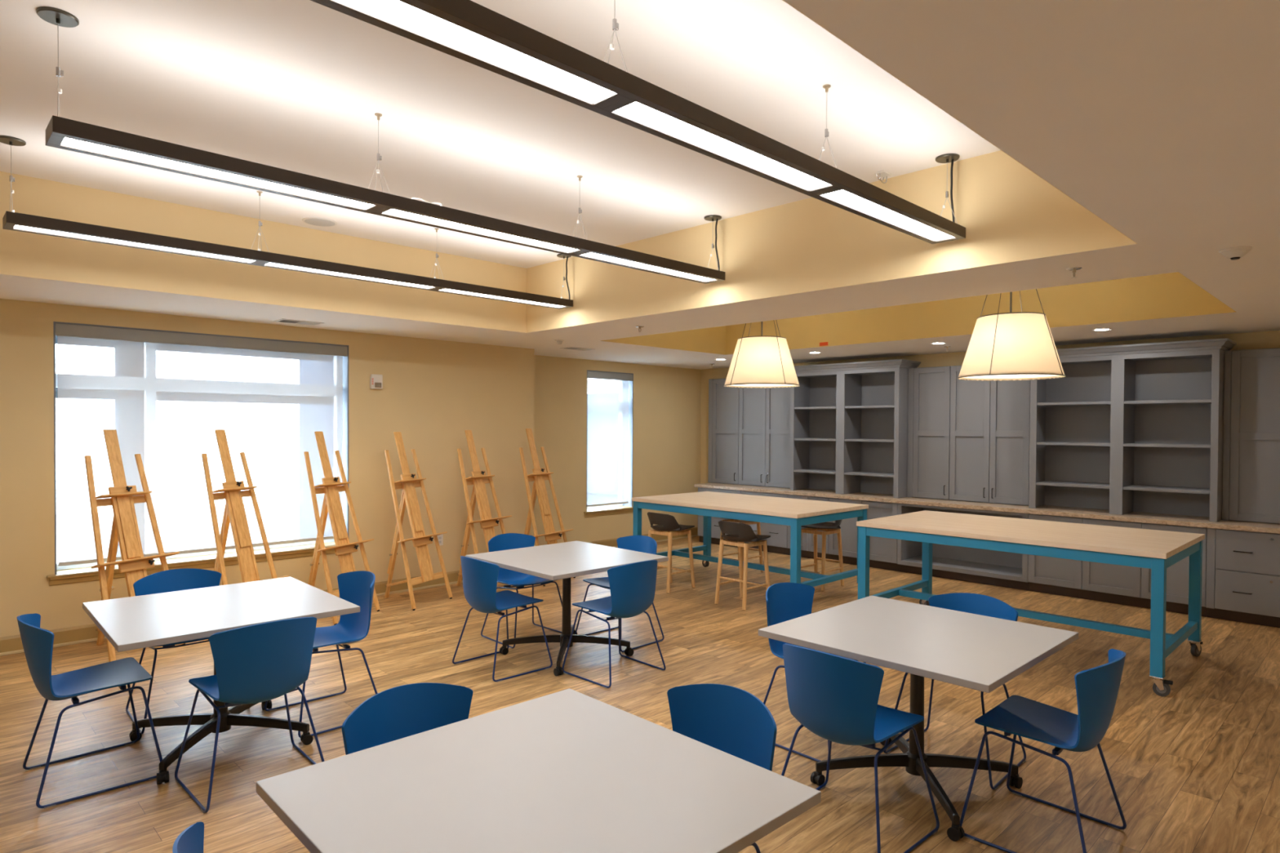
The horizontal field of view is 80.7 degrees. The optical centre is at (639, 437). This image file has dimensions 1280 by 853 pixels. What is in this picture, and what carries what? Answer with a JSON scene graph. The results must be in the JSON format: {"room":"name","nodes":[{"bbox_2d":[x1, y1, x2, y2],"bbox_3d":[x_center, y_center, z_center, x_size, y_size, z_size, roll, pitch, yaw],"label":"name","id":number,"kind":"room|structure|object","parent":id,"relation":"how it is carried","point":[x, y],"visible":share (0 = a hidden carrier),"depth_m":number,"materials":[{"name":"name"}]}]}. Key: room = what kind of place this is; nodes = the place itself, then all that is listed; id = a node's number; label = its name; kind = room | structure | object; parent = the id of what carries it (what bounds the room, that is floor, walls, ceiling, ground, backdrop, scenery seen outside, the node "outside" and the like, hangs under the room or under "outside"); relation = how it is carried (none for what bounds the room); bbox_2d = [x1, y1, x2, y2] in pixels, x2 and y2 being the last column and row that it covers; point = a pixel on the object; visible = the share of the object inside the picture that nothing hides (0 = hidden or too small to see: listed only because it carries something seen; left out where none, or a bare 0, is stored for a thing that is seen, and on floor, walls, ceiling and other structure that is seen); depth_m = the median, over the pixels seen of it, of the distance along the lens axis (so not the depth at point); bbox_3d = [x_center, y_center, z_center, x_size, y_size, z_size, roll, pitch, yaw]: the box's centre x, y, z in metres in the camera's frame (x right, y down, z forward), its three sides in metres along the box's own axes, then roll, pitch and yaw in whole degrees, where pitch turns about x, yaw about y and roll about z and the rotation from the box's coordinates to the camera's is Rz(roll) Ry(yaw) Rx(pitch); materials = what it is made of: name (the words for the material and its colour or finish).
{"room":"art studio","nodes":[
{"label":"art studio","id":0,"kind":"room"},
{"bbox_2d":[0,298,534,637],"bbox_3d":[-4.097,0.280,6.602,7.570,2.715,0.300,0,1,-44],"label":"wall","id":1,"kind":"structure","parent":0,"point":[433,391],"depth_m":7.67,"materials":[{"name":"beige paint"}]},
{"bbox_2d":[46,321,348,586],"bbox_3d":[-3.832,0.116,6.805,2.445,2.072,0.315,0,1,-44],"label":"window","id":2,"kind":"structure","parent":1,"relation":"attached to","point":[149,383],"depth_m":6.62,"materials":[{"name":"white plastic"}]},
{"bbox_2d":[55,323,347,566],"bbox_3d":[-3.785,0.053,6.756,2.317,1.919,0.090,0,1,-44],"label":"roller blind","id":3,"kind":"object","parent":1,"relation":"attached to","point":[61,330],"visible":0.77,"depth_m":6.59,"materials":[{"name":"grey fabric"}]},
{"bbox_2d":[0,570,462,656],"bbox_3d":[-3.918,1.569,6.573,7.370,0.140,0.026,0,1,-44],"label":"baseboard","id":4,"kind":"structure","parent":1,"relation":"attached to","point":[9,645],"depth_m":6.04,"materials":[{"name":"brown paint"}]},
{"bbox_2d":[369,373,382,389],"bbox_3d":[-2.695,-0.575,7.707,0.124,0.150,0.059,0,1,-44],"label":"fire alarm strobe","id":5,"kind":"object","parent":1,"relation":"attached to","point":[375,380],"visible":1,"depth_m":7.68,"materials":[{"name":"white plastic"}]},
{"bbox_2d":[436,534,443,545],"bbox_3d":[-2.195,1.120,8.261,0.080,0.120,0.008,0,1,-44],"label":"wall outlet","id":6,"kind":"object","parent":1,"relation":"attached to","point":[440,537],"visible":0.74,"depth_m":8.27,"materials":[{"name":"white plastic"}]},
{"bbox_2d":[299,360,333,538],"bbox_3d":[-3.462,1.812,8.776,0.300,7.600,1.860,0,1,-44],"label":"wall","id":7,"kind":"structure","parent":0,"point":[313,418],"depth_m":9.00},
{"bbox_2d":[0,0,999,268],"bbox_3d":[-1.157,-1.674,3.873,5.376,0.050,5.436,0,1,-44],"label":"ceiling","id":8,"kind":"structure","parent":0,"point":[297,86],"depth_m":3.78,"materials":[{"name":"white paint"}]},
{"bbox_2d":[0,135,573,309],"bbox_3d":[-2.110,-1.436,5.589,4.067,0.484,0.200,0,1,-44],"label":"linear pendant light","id":9,"kind":"object","parent":8,"relation":"hanging from","point":[11,220],"visible":0.99,"depth_m":5.04,"materials":[{"name":"brown metal"}]},
{"bbox_2d":[13,225,253,262],"bbox_3d":[-3.063,-1.195,4.661,1.246,0.006,0.122,0,1,-44],"label":"diffuser","id":10,"kind":"object","parent":9,"relation":"attached to","point":[20,228],"depth_m":4.62,"materials":[{"name":"white plastic"}]},
{"bbox_2d":[266,262,433,288],"bbox_3d":[-2.111,-1.203,5.592,1.246,0.006,0.122,0,1,-44],"label":"diffuser","id":11,"kind":"object","parent":9,"relation":"attached to","point":[277,265],"depth_m":5.56,"materials":[{"name":"white plastic"}]},
{"bbox_2d":[440,288,564,307],"bbox_3d":[-1.159,-1.211,6.524,1.246,0.006,0.122,0,1,-44],"label":"diffuser","id":12,"kind":"object","parent":9,"relation":"attached to","point":[448,291],"depth_m":6.51,"materials":[{"name":"white plastic"}]},
{"bbox_2d":[302,217,337,226],"bbox_3d":[-2.493,-1.681,5.868,0.256,0.006,0.256,0,1,-44],"label":"ceiling speaker","id":13,"kind":"object","parent":8,"relation":"attached to","point":[317,221],"visible":1,"depth_m":5.85,"materials":[{"name":"white plastic"}]},
{"bbox_2d":[304,218,335,226],"bbox_3d":[-2.493,-1.681,5.868,0.222,0.006,0.222,0,1,-44],"label":"grille","id":14,"kind":"object","parent":13,"relation":"attached to","point":[317,222],"depth_m":5.87,"materials":[{"name":"grey metal"}]},
{"bbox_2d":[36,6,724,284],"bbox_3d":[-0.859,-1.411,4.310,4.067,0.484,0.200,0,1,-44],"label":"linear pendant light","id":15,"kind":"object","parent":8,"relation":"hanging from","point":[63,133],"depth_m":3.61,"materials":[{"name":"brown metal"}]},
{"bbox_2d":[61,137,373,208],"bbox_3d":[-1.812,-1.171,3.382,1.246,0.006,0.122,0,1,-44],"label":"diffuser","id":16,"kind":"object","parent":15,"relation":"attached to","point":[70,143],"depth_m":3.31,"materials":[{"name":"white plastic"}]},
{"bbox_2d":[382,208,577,252],"bbox_3d":[-0.860,-1.179,4.313,1.246,0.006,0.122,0,1,-44],"label":"diffuser","id":17,"kind":"object","parent":15,"relation":"attached to","point":[395,213],"depth_m":4.26,"materials":[{"name":"white plastic"}]},
{"bbox_2d":[581,252,715,281],"bbox_3d":[0.092,-1.187,5.244,1.246,0.006,0.122,0,1,-44],"label":"diffuser","id":18,"kind":"object","parent":15,"relation":"attached to","point":[592,255],"depth_m":5.20,"materials":[{"name":"white plastic"}]},
{"bbox_2d":[311,0,965,244],"bbox_3d":[0.390,-1.387,3.034,4.067,0.484,0.200,0,1,-44],"label":"linear pendant light","id":19,"kind":"object","parent":8,"relation":"hanging from","point":[468,31],"visible":1,"depth_m":2.56,"materials":[{"name":"brown metal"}]},
{"bbox_2d":[337,0,615,102],"bbox_3d":[-0.564,-1.147,2.106,1.246,0.006,0.122,0,1,-44],"label":"diffuser","id":20,"kind":"object","parent":19,"relation":"attached to","point":[405,16],"depth_m":2.20,"materials":[{"name":"white plastic"}]},
{"bbox_2d":[613,101,830,190],"bbox_3d":[0.388,-1.155,3.037,1.246,0.006,0.122,0,1,-44],"label":"diffuser","id":21,"kind":"object","parent":19,"relation":"attached to","point":[642,114],"depth_m":2.95,"materials":[{"name":"white plastic"}]},
{"bbox_2d":[822,189,954,240],"bbox_3d":[1.340,-1.162,3.968,1.246,0.006,0.122,0,1,-44],"label":"diffuser","id":22,"kind":"object","parent":19,"relation":"attached to","point":[848,199],"depth_m":3.91,"materials":[{"name":"white plastic"}]},
{"bbox_2d":[875,169,891,183],"bbox_3d":[1.510,-1.613,4.678,0.100,0.066,0.060,0,1,-44],"label":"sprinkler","id":23,"kind":"object","parent":8,"relation":"attached to","point":[882,173],"visible":1,"depth_m":4.67,"materials":[{"name":"white plastic"}]},
{"bbox_2d":[533,355,701,546],"bbox_3d":[-0.473,0.239,11.013,4.180,2.715,0.300,0,1,-44],"label":"wall","id":24,"kind":"structure","parent":0,"point":[666,445],"depth_m":11.00,"materials":[{"name":"beige paint"}]},
{"bbox_2d":[583,369,633,517],"bbox_3d":[-0.503,0.080,10.928,1.000,2.065,0.315,0,1,-44],"label":"window","id":25,"kind":"structure","parent":24,"relation":"in","point":[624,406],"depth_m":11.20,"materials":[{"name":"white plastic"}]},
{"bbox_2d":[586,371,632,506],"bbox_3d":[-0.456,0.018,10.879,0.872,1.912,0.090,0,1,-44],"label":"roller blind","id":26,"kind":"object","parent":25,"relation":"attached to","point":[593,375],"visible":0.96,"depth_m":10.84,"materials":[{"name":"grey fabric"}]},
{"bbox_2d":[586,527,699,547],"bbox_3d":[-0.366,1.529,10.914,3.780,0.140,0.026,0,1,-44],"label":"baseboard","id":27,"kind":"structure","parent":24,"relation":"attached to","point":[658,538],"depth_m":11.52,"materials":[{"name":"brown paint"}]},
{"bbox_2d":[0,0,1235,355],"bbox_3d":[-0.044,-1.336,4.968,8.376,0.645,5.316,0,1,-44],"label":"ceiling soffit","id":28,"kind":"structure","parent":0,"point":[1008,212],"depth_m":5.67,"materials":[{"name":"yellow paint"}]},
{"bbox_2d":[0,536,1279,852],"bbox_3d":[0.206,1.732,5.060,11.550,0.100,9.700,0,1,-44],"label":"floor","id":29,"kind":"structure","parent":0,"point":[1194,768],"depth_m":4.36,"materials":[{"name":"brown wood"}]},
{"bbox_2d":[17,613,162,808],"bbox_3d":[-2.757,1.269,3.763,0.543,0.831,0.574,0,1,-44],"label":"chair","id":30,"kind":"object","parent":29,"relation":"on","point":[37,642],"visible":0.97,"depth_m":3.72,"materials":[{"name":"blue plastic"}]},
{"bbox_2d":[84,429,185,662],"bbox_3d":[-4.005,0.792,5.846,0.618,1.714,0.610,1,1,23],"label":"easel","id":31,"kind":"object","parent":29,"relation":"on","point":[125,529],"visible":0.82,"depth_m":5.83,"materials":[{"name":"brown wood"}]},
{"bbox_2d":[95,491,151,498],"bbox_3d":[-3.995,0.441,5.838,0.084,0.034,0.380,1,1,23],"label":"shelf","id":32,"kind":"object","parent":31,"relation":"attached to","point":[112,495],"depth_m":5.84,"materials":[{"name":"brown wood"}]},
{"bbox_2d":[91,551,179,568],"bbox_3d":[-3.860,0.935,5.786,0.102,0.040,0.610,1,1,23],"label":"tray","id":33,"kind":"object","parent":31,"relation":"on","point":[135,559],"depth_m":5.77,"materials":[{"name":"brown wood"}]},
{"bbox_2d":[125,568,249,734],"bbox_3d":[-2.786,1.257,4.626,0.574,0.831,0.543,0,1,-44],"label":"chair","id":34,"kind":"object","parent":29,"relation":"on","point":[175,580],"visible":0.39,"depth_m":4.75,"materials":[{"name":"blue plastic"}]},
{"bbox_2d":[172,822,204,852],"bbox_3d":[-0.781,1.306,1.779,0.543,0.831,0.574,0,1,-44],"label":"chair","id":35,"kind":"object","parent":29,"relation":"on","point":[191,840],"visible":1,"depth_m":1.77,"materials":[{"name":"blue plastic"}]},
{"bbox_2d":[82,577,359,785],"bbox_3d":[-2.314,1.300,4.158,1.104,0.762,1.104,0,1,-43],"label":"square table","id":36,"kind":"object","parent":29,"relation":"on","point":[143,621],"visible":0.84,"depth_m":4.09,"materials":[{"name":"white laminate"}]},
{"bbox_2d":[201,429,288,585],"bbox_3d":[-3.438,0.787,6.391,0.618,1.714,0.610,1,1,20],"label":"easel","id":37,"kind":"object","parent":29,"relation":"on","point":[233,491],"visible":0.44,"depth_m":6.38,"materials":[{"name":"brown wood"}]},
{"bbox_2d":[212,485,257,493],"bbox_3d":[-3.428,0.436,6.383,0.084,0.034,0.380,1,1,20],"label":"shelf","id":38,"kind":"object","parent":37,"relation":"attached to","point":[226,489],"depth_m":6.38,"materials":[{"name":"brown wood"}]},
{"bbox_2d":[174,617,324,813],"bbox_3d":[-1.912,1.274,3.732,0.574,0.831,0.543,0,1,-44],"label":"chair","id":39,"kind":"object","parent":29,"relation":"on","point":[263,662],"visible":0.98,"depth_m":3.56,"materials":[{"name":"blue plastic"}]},
{"bbox_2d":[263,570,377,737],"bbox_3d":[-1.901,1.262,4.579,0.543,0.831,0.574,0,1,-44],"label":"chair","id":40,"kind":"object","parent":29,"relation":"on","point":[357,588],"visible":0.71,"depth_m":4.73,"materials":[{"name":"blue plastic"}]},
{"bbox_2d":[303,431,380,625],"bbox_3d":[-2.848,0.790,6.972,0.618,1.699,0.610,1,1,21],"label":"easel","id":41,"kind":"object","parent":29,"relation":"on","point":[331,486],"visible":0.81,"depth_m":6.96,"materials":[{"name":"brown wood"}]},
{"bbox_2d":[314,481,351,488],"bbox_3d":[-2.838,0.431,6.964,0.084,0.034,0.380,1,1,21],"label":"shelf","id":42,"kind":"object","parent":41,"relation":"attached to","point":[325,484],"depth_m":6.97,"materials":[{"name":"brown wood"}]},
{"bbox_2d":[317,538,373,551],"bbox_3d":[-2.688,0.981,6.912,0.102,0.040,0.610,1,1,21],"label":"tray","id":43,"kind":"object","parent":41,"relation":"on","point":[344,544],"depth_m":6.90,"materials":[{"name":"brown wood"}]},
{"bbox_2d":[341,682,473,755],"bbox_3d":[-0.671,1.297,2.478,0.574,0.831,0.543,0,1,-44],"label":"chair","id":44,"kind":"object","parent":29,"relation":"on","point":[394,713],"visible":0.34,"depth_m":2.66,"materials":[{"name":"blue plastic"}]},
{"bbox_2d":[384,431,452,610],"bbox_3d":[-2.303,0.788,7.529,0.618,1.694,0.610,1,1,25],"label":"easel","id":45,"kind":"object","parent":29,"relation":"on","point":[409,482],"visible":1,"depth_m":7.50,"materials":[{"name":"brown wood"}]},
{"bbox_2d":[394,478,426,483],"bbox_3d":[-2.293,0.427,7.521,0.084,0.034,0.380,1,1,25],"label":"shelf","id":46,"kind":"object","parent":45,"relation":"attached to","point":[403,480],"depth_m":7.52,"materials":[{"name":"brown wood"}]},
{"bbox_2d":[397,531,447,542],"bbox_3d":[-2.146,0.982,7.458,0.102,0.040,0.610,1,1,25],"label":"tray","id":47,"kind":"object","parent":45,"relation":"on","point":[420,536],"depth_m":7.45,"materials":[{"name":"brown wood"}]},
{"bbox_2d":[457,430,516,587],"bbox_3d":[-1.725,0.773,8.105,0.618,1.714,0.610,1,1,30],"label":"easel","id":48,"kind":"object","parent":29,"relation":"on","point":[478,478],"visible":0.67,"depth_m":8.09,"materials":[{"name":"brown wood"}]},
{"bbox_2d":[465,475,494,479],"bbox_3d":[-1.716,0.422,8.096,0.084,0.034,0.380,1,1,30],"label":"shelf","id":49,"kind":"object","parent":48,"relation":"attached to","point":[473,477],"depth_m":8.09,"materials":[{"name":"brown wood"}]},
{"bbox_2d":[466,515,511,524],"bbox_3d":[-1.599,0.872,8.035,0.102,0.040,0.610,1,1,30],"label":"tray","id":50,"kind":"object","parent":48,"relation":"on","point":[485,519],"depth_m":8.02,"materials":[{"name":"brown wood"}]},
{"bbox_2d":[452,555,552,682],"bbox_3d":[-1.025,1.254,5.496,0.543,0.831,0.574,0,1,-44],"label":"chair","id":51,"kind":"object","parent":29,"relation":"on","point":[480,578],"visible":0.99,"depth_m":5.32,"materials":[{"name":"blue plastic"}]},
{"bbox_2d":[480,533,562,648],"bbox_3d":[-0.975,1.243,6.313,0.574,0.831,0.543,0,1,-44],"label":"chair","id":52,"kind":"object","parent":29,"relation":"on","point":[507,541],"visible":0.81,"depth_m":6.43,"materials":[{"name":"blue plastic"}]},
{"bbox_2d":[256,688,821,852],"bbox_3d":[-0.288,1.339,2.077,1.104,0.762,1.104,0,1,-44],"label":"square table","id":53,"kind":"object","parent":29,"relation":"on","point":[568,771],"visible":1,"depth_m":2.04,"materials":[{"name":"white laminate"}]},
{"bbox_2d":[519,428,575,586],"bbox_3d":[-1.153,0.758,8.669,0.618,1.734,0.610,1,1,33],"label":"easel","id":54,"kind":"object","parent":29,"relation":"on","point":[539,475],"visible":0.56,"depth_m":8.64,"materials":[{"name":"brown wood"}]},
{"bbox_2d":[527,471,553,476],"bbox_3d":[-1.144,0.417,8.660,0.084,0.034,0.380,1,1,33],"label":"shelf","id":55,"kind":"object","parent":54,"relation":"attached to","point":[535,473],"depth_m":8.66,"materials":[{"name":"brown wood"}]},
{"bbox_2d":[534,528,573,537],"bbox_3d":[-0.982,1.083,8.563,0.102,0.040,0.610,1,1,33],"label":"tray","id":56,"kind":"object","parent":54,"relation":"on","point":[548,532],"depth_m":8.57,"materials":[{"name":"brown wood"}]},
{"bbox_2d":[465,541,668,675],"bbox_3d":[-0.564,1.287,5.786,1.104,0.762,1.104,0,1,-44],"label":"square table","id":57,"kind":"object","parent":29,"relation":"on","point":[565,561],"visible":0.94,"depth_m":5.75,"materials":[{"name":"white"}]},
{"bbox_2d":[562,560,666,688],"bbox_3d":[-0.165,1.260,5.381,0.574,0.831,0.543,0,1,-44],"label":"chair","id":58,"kind":"object","parent":29,"relation":"on","point":[632,585],"visible":0.99,"depth_m":5.20,"materials":[{"name":"blue plastic"}]},
{"bbox_2d":[574,535,664,652],"bbox_3d":[-0.151,1.249,6.226,0.543,0.831,0.574,0,1,-44],"label":"chair","id":59,"kind":"object","parent":29,"relation":"on","point":[643,544],"visible":0.43,"depth_m":6.34,"materials":[{"name":"blue plastic"}]},
{"bbox_2d":[647,511,695,593],"bbox_3d":[0.322,1.221,8.214,0.445,0.840,0.436,0,1,-44],"label":"counter stool","id":60,"kind":"object","parent":29,"relation":"on","point":[664,522],"visible":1,"depth_m":8.05,"materials":[{"name":"brown wood"}]},
{"bbox_2d":[697,487,742,547],"bbox_3d":[1.355,1.179,11.412,0.611,0.845,0.845,0,1,-44],"label":"base cabinet","id":61,"kind":"object","parent":29,"relation":"on","point":[715,529],"visible":0.29,"depth_m":11.29,"materials":[{"name":"grey paint"}]},
{"bbox_2d":[666,684,777,852],"bbox_3d":[0.150,1.302,2.486,0.543,0.831,0.574,0,1,-44],"label":"chair","id":62,"kind":"object","parent":29,"relation":"on","point":[733,721],"visible":0.21,"depth_m":2.67,"materials":[{"name":"blue plastic"}]},
{"bbox_2d":[719,517,763,572],"bbox_3d":[1.222,1.213,9.136,0.445,0.840,0.436,0,1,-44],"label":"counter stool","id":63,"kind":"object","parent":29,"relation":"on","point":[748,522],"visible":0.12,"depth_m":9.12,"materials":[{"name":"brown wood"}]},
{"bbox_2d":[714,520,770,610],"bbox_3d":[1.025,1.234,7.489,0.445,0.840,0.436,0,1,-44],"label":"counter stool","id":64,"kind":"object","parent":29,"relation":"on","point":[740,533],"visible":0.99,"depth_m":7.39,"materials":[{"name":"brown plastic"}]},
{"bbox_2d":[631,491,868,586],"bbox_3d":[1.167,1.168,8.284,1.357,0.950,2.306,0,1,-44],"label":"work table","id":65,"kind":"object","parent":29,"relation":"on","point":[795,513],"visible":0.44,"depth_m":7.87,"materials":[{"name":"brown wood"}]},
{"bbox_2d":[740,490,790,555],"bbox_3d":[1.934,1.190,10.820,0.611,0.845,0.806,0,1,-44],"label":"base cabinet","id":66,"kind":"object","parent":29,"relation":"on","point":[777,543],"visible":0.3,"depth_m":10.52,"materials":[{"name":"grey paint"}]},
{"bbox_2d":[787,494,831,561],"bbox_3d":[2.453,1.199,10.314,0.576,0.845,0.640,0,1,-44],"label":"base cabinet","id":67,"kind":"object","parent":29,"relation":"on","point":[807,540],"visible":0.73,"depth_m":10.10,"materials":[{"name":"grey paint"}]},
{"bbox_2d":[763,582,866,761],"bbox_3d":[0.997,1.281,4.283,0.574,0.831,0.543,0,1,-44],"label":"chair","id":68,"kind":"object","parent":29,"relation":"on","point":[785,602],"visible":0.31,"depth_m":4.46,"materials":[{"name":"blue plastic"}]},
{"bbox_2d":[800,519,844,591],"bbox_3d":[1.995,1.227,8.367,0.445,0.840,0.436,0,1,-44],"label":"counter stool","id":69,"kind":"object","parent":29,"relation":"on","point":[829,528],"visible":0.66,"depth_m":8.35,"materials":[{"name":"brown wood"}]},
{"bbox_2d":[781,643,939,852],"bbox_3d":[0.922,1.294,3.305,0.543,0.831,0.574,0,1,-44],"label":"chair","id":70,"kind":"object","parent":29,"relation":"on","point":[835,698],"visible":0.95,"depth_m":3.13,"materials":[{"name":"blue plastic"}]},
{"bbox_2d":[828,497,899,571],"bbox_3d":[3.012,1.210,9.743,0.576,0.845,0.955,0,1,-44],"label":"base cabinet","id":71,"kind":"object","parent":29,"relation":"on","point":[882,551],"visible":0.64,"depth_m":9.47,"materials":[{"name":"grey paint"}]},
{"bbox_2d":[758,595,1078,841],"bbox_3d":[1.358,1.325,3.693,1.104,0.762,1.104,0,1,-44],"label":"square table","id":72,"kind":"object","parent":29,"relation":"on","point":[978,652],"visible":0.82,"depth_m":3.62,"materials":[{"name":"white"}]},
{"bbox_2d":[884,592,1026,790],"bbox_3d":[1.698,1.289,4.024,0.543,0.831,0.574,0,1,-44],"label":"chair","id":73,"kind":"object","parent":29,"relation":"on","point":[973,603],"visible":0.27,"depth_m":4.16,"materials":[{"name":"blue plastic"}]},
{"bbox_2d":[897,503,1030,591],"bbox_3d":[3.869,1.227,8.866,0.576,0.845,1.494,0,1,-44],"label":"base cabinet","id":74,"kind":"object","parent":29,"relation":"on","point":[985,566],"visible":0.46,"depth_m":8.90,"materials":[{"name":"grey paint"}]},
{"bbox_2d":[856,510,1204,696],"bbox_3d":[3.127,1.207,6.179,1.357,0.950,2.306,0,1,-44],"label":"work table","id":75,"kind":"object","parent":29,"relation":"on","point":[1156,550],"visible":0.8,"depth_m":5.78,"materials":[{"name":"blue paint"}]},
{"bbox_2d":[960,648,1126,852],"bbox_3d":[1.768,1.300,3.254,0.574,0.831,0.543,0,1,-44],"label":"chair","id":76,"kind":"object","parent":29,"relation":"on","point":[1097,688],"visible":0.99,"depth_m":3.19,"materials":[{"name":"blue plastic"}]},
{"bbox_2d":[1027,513,1207,617],"bbox_3d":[4.936,1.247,7.775,0.576,0.845,1.554,0,1,-44],"label":"base cabinet","id":77,"kind":"object","parent":29,"relation":"on","point":[1126,585],"visible":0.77,"depth_m":7.58,"materials":[{"name":"grey paint"}]},
{"bbox_2d":[1205,528,1279,627],"bbox_3d":[5.787,1.264,6.880,0.611,0.845,0.911,0,1,-44],"label":"base cabinet","id":78,"kind":"object","parent":29,"relation":"on","point":[1243,567],"visible":1,"depth_m":6.82,"materials":[{"name":"grey paint"}]},
{"bbox_2d":[693,482,1279,533],"bbox_3d":[3.585,0.775,9.134,0.605,0.045,7.275,0,1,-44],"label":"countertop","id":79,"kind":"structure","parent":78,"relation":"on","point":[1134,517],"depth_m":8.18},
{"bbox_2d":[790,359,920,497],"bbox_3d":[2.780,-0.120,10.016,0.514,1.710,1.717,0,1,-44],"label":"bookcase","id":80,"kind":"object","parent":79,"relation":"on","point":[849,420],"visible":0.89,"depth_m":10.02,"materials":[{"name":"grey paint"}]},
{"bbox_2d":[1028,337,1236,522],"bbox_3d":[4.972,-0.078,7.775,0.514,1.710,1.783,0,1,-44],"label":"bookcase","id":81,"kind":"object","parent":79,"relation":"on","point":[1127,428],"visible":0.88,"depth_m":7.75,"materials":[{"name":"grey paint"}]},
{"bbox_2d":[0,0,1279,369],"bbox_3d":[0.221,-1.038,5.022,11.550,0.050,9.700,0,1,-44],"label":"ceiling","id":82,"kind":"structure","parent":0,"point":[1159,118],"depth_m":2.58,"materials":[{"name":"white paint"}]},
{"bbox_2d":[273,318,324,325],"bbox_3d":[-3.100,-1.051,6.852,0.370,0.012,0.220,0,1,-44],"label":"ceiling vent","id":83,"kind":"object","parent":82,"relation":"in","point":[282,320],"visible":1,"depth_m":6.82,"materials":[{"name":"white plastic"}]},
{"bbox_2d":[560,346,594,351],"bbox_3d":[-0.750,-1.069,9.039,0.370,0.012,0.220,0,1,-44],"label":"ceiling vent","id":84,"kind":"object","parent":82,"relation":"in","point":[565,348],"visible":1,"depth_m":9.02,"materials":[{"name":"white plastic"}]},
{"bbox_2d":[1066,266,1081,278],"bbox_3d":[2.543,-0.966,4.414,0.080,0.056,0.080,0,1,-44],"label":"sprinkler","id":85,"kind":"object","parent":82,"relation":"attached to","point":[1073,269],"visible":1,"depth_m":4.41,"materials":[{"name":"silver metal"}]},
{"bbox_2d":[1218,246,1252,260],"bbox_3d":[3.100,-0.956,3.923,0.136,0.052,0.136,0,1,-44],"label":"smoke detector","id":86,"kind":"object","parent":82,"relation":"attached to","point":[1236,252],"visible":1,"depth_m":3.89,"materials":[{"name":"white plastic"}]},
{"bbox_2d":[700,330,1279,517],"bbox_3d":[4.358,0.293,8.919,0.200,2.715,9.450,0,1,-44],"label":"wall","id":87,"kind":"structure","parent":0,"point":[1260,340],"depth_m":9.38,"materials":[{"name":"beige paint"}]},
{"bbox_2d":[707,377,739,484],"bbox_3d":[1.347,-0.107,11.669,0.253,1.622,0.597,0,1,-44],"label":"upper cabinet","id":88,"kind":"object","parent":87,"relation":"attached to","point":[723,402],"visible":0.88,"depth_m":11.63,"materials":[{"name":"grey paint"}]},
{"bbox_2d":[738,387,791,488],"bbox_3d":[1.936,-0.095,11.066,0.253,1.622,1.086,0,1,-44],"label":"upper cabinet","id":89,"kind":"object","parent":87,"relation":"attached to","point":[764,414],"visible":0.72,"depth_m":11.05,"materials":[{"name":"grey paint"}]},
{"bbox_2d":[906,365,951,500],"bbox_3d":[3.616,-0.063,9.348,0.253,1.622,0.530,0,1,-44],"label":"upper cabinet","id":90,"kind":"object","parent":87,"relation":"attached to","point":[929,388],"visible":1,"depth_m":9.29,"materials":[{"name":"grey paint"}]},
{"bbox_2d":[949,365,1030,506],"bbox_3d":[4.144,-0.053,8.809,0.253,1.622,0.976,0,1,-44],"label":"upper cabinet","id":91,"kind":"object","parent":87,"relation":"attached to","point":[990,420],"visible":0.79,"depth_m":8.76,"materials":[{"name":"grey paint"}]},
{"bbox_2d":[1222,347,1279,524],"bbox_3d":[6.041,-0.016,6.869,0.253,1.622,1.133,0,1,-44],"label":"upper cabinet","id":92,"kind":"object","parent":87,"relation":"attached to","point":[1251,482],"visible":1,"depth_m":7.07,"materials":[{"name":"grey paint"}]},
{"bbox_3d":[2.160,-1.701,7.103,2.356,0.050,5.416,0,1,-44],"label":"ceiling","id":93,"kind":"structure","parent":0,"visible":0},
{"bbox_2d":[723,320,799,388],"bbox_3d":[1.290,-1.119,7.969,0.800,1.145,0.800,0,1,-44],"label":"drum pendant","id":94,"kind":"object","parent":93,"relation":"hanging from","point":[762,362],"visible":0.88,"depth_m":7.71,"materials":[{"name":"beige fabric"}]},
{"bbox_2d":[731,384,792,386],"bbox_3d":[1.287,-0.568,7.976,0.766,0.004,0.766,0,1,-44],"label":"diffuser","id":95,"kind":"object","parent":94,"relation":"attached to","point":[731,384],"depth_m":8.10,"materials":[{"name":"white plastic"}]},
{"bbox_2d":[957,288,1066,381],"bbox_3d":[3.041,-1.075,6.178,0.801,1.165,0.801,0,1,-44],"label":"drum pendant","id":96,"kind":"object","parent":93,"relation":"hanging from","point":[1011,345],"visible":0.9,"depth_m":5.93,"materials":[{"name":"beige fabric"}]},
{"bbox_2d":[962,374,1057,378],"bbox_3d":[3.038,-0.514,6.186,0.766,0.004,0.766,0,1,-44],"label":"diffuser","id":97,"kind":"object","parent":96,"relation":"attached to","point":[964,376],"depth_m":6.30,"materials":[{"name":"white plastic"}]},
{"label":"outside","id":98,"kind":"structure","parent":0,"visible":0},
{"bbox_2d":[56,500,299,563],"bbox_3d":[-20.332,5.359,27.988,70.000,0.200,51.700,0,1,-44],"label":"ground","id":99,"kind":"structure","parent":98,"point":[184,528],"depth_m":41.95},
{"bbox_2d":[55,335,333,556],"bbox_3d":[-5.169,1.931,6.732,5.000,7.400,0.200,0,1,-44],"label":"frame","id":100,"kind":"object","parent":99,"relation":"on","point":[129,356],"visible":0.07,"depth_m":7.03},
{"bbox_2d":[586,392,618,505],"bbox_3d":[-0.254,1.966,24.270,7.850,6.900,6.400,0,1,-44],"label":"window pane","id":101,"kind":"structure","parent":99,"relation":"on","point":[602,428],"depth_m":21.07,"materials":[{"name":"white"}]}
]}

